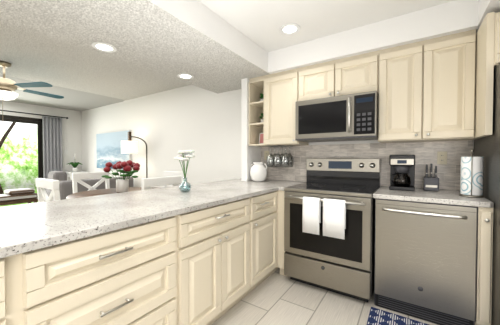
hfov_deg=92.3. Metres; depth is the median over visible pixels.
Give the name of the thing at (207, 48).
ceiling
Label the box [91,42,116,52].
recessed light
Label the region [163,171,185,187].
dining chair
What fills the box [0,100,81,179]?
wall
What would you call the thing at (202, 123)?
wall
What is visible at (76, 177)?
dining chair
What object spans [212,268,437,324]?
floor
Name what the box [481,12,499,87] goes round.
upper cabinet
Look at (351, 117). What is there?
microwave
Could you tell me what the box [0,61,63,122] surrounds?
ceiling fan
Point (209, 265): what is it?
base cabinet
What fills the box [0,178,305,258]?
countertop
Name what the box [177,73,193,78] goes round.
recessed light
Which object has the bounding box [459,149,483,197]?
paper towel holder
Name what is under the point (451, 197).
countertop
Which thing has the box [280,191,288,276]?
base cabinet
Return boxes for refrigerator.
[474,63,499,324]
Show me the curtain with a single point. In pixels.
(52, 142)
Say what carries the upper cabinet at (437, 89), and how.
attached to the wall at (202, 123)
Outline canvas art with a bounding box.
[96,130,131,168]
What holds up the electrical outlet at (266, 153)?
attached to the tile backsplash
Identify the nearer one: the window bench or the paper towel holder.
the paper towel holder
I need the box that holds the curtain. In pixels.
[42,116,62,188]
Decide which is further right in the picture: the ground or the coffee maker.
the coffee maker
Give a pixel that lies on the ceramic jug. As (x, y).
(258, 171)
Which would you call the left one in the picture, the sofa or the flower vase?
the sofa
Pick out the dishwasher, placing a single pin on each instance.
(425, 268)
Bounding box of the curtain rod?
[0,110,67,118]
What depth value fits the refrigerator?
1.54 m
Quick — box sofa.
[45,171,133,199]
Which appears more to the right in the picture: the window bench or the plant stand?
the plant stand
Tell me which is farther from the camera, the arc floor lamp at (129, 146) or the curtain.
the curtain
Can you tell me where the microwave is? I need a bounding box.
[295,91,377,141]
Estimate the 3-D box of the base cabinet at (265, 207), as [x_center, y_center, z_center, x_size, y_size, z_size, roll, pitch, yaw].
[-0.123,0.717,2.355,0.633,0.880,0.475,1,1,34]
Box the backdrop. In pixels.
[0,121,37,191]
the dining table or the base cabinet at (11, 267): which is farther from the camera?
the dining table
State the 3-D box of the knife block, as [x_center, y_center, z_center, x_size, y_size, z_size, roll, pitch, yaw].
[1.588,0.127,2.105,0.105,0.235,0.101,1,1,34]
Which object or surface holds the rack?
hanging from the upper cabinet at (278, 105)
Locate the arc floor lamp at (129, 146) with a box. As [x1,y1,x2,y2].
[121,131,147,177]
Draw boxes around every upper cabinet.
[261,68,308,146]
[297,50,380,101]
[378,26,480,142]
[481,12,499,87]
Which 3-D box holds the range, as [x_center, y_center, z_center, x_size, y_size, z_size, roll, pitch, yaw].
[0.805,0.558,2.349,0.758,1.195,0.749,1,1,34]
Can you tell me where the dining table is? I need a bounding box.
[66,187,157,198]
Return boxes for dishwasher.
[374,198,477,324]
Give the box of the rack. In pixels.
[267,145,293,166]
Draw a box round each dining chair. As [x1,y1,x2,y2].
[35,178,59,202]
[72,172,109,192]
[141,176,180,189]
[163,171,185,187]
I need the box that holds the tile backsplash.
[261,140,472,189]
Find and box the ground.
[1,189,37,206]
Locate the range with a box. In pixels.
[284,158,380,301]
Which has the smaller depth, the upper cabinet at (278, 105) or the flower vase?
the flower vase
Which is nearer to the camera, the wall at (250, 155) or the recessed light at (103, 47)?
the recessed light at (103, 47)
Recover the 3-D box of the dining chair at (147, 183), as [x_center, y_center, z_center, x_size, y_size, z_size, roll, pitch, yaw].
[-1.107,0.650,2.657,0.504,1.000,0.460,1,1,34]
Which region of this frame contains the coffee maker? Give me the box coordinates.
[389,155,414,190]
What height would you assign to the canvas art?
0.810 m
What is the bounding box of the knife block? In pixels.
[423,164,438,190]
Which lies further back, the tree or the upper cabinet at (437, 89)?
the tree
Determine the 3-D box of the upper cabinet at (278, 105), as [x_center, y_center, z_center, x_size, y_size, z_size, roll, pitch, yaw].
[0.423,-0.619,2.844,0.442,0.827,0.334,1,1,34]
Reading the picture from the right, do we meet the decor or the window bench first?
the decor
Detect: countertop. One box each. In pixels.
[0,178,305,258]
[373,186,493,207]
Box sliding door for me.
[0,114,42,206]
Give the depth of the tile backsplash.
2.41 m
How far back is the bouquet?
2.88 m
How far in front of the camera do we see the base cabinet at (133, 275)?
1.06 m
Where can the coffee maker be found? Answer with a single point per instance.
(402, 172)
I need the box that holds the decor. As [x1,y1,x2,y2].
[259,93,263,143]
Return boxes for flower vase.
[174,150,194,191]
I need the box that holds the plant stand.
[66,154,86,179]
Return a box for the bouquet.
[101,160,139,192]
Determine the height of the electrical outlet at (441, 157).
0.116 m
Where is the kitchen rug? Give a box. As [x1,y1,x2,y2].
[366,307,428,324]
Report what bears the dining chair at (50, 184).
on the floor
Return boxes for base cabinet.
[0,253,23,324]
[24,214,183,324]
[184,197,251,324]
[252,190,279,289]
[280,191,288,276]
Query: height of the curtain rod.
0.048 m
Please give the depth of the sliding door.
5.47 m
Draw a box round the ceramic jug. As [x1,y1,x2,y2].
[250,162,266,181]
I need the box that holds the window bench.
[0,188,37,205]
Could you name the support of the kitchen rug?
on the floor
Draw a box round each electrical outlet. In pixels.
[264,151,268,159]
[437,152,446,163]
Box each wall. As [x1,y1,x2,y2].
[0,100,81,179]
[81,85,473,189]
[241,78,260,180]
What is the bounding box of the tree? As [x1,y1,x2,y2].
[0,122,15,193]
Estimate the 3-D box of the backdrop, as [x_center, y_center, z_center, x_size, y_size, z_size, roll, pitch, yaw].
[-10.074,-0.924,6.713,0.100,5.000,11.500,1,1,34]
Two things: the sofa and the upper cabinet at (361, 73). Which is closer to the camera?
the upper cabinet at (361, 73)
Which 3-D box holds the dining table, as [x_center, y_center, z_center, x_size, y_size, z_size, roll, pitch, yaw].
[-1.562,0.755,2.949,1.100,0.780,1.100,1,1,34]
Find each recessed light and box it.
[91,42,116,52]
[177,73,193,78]
[279,23,299,34]
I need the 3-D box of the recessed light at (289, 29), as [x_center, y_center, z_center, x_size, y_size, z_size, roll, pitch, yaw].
[0.373,-1.248,2.251,0.194,0.008,0.194,1,1,34]

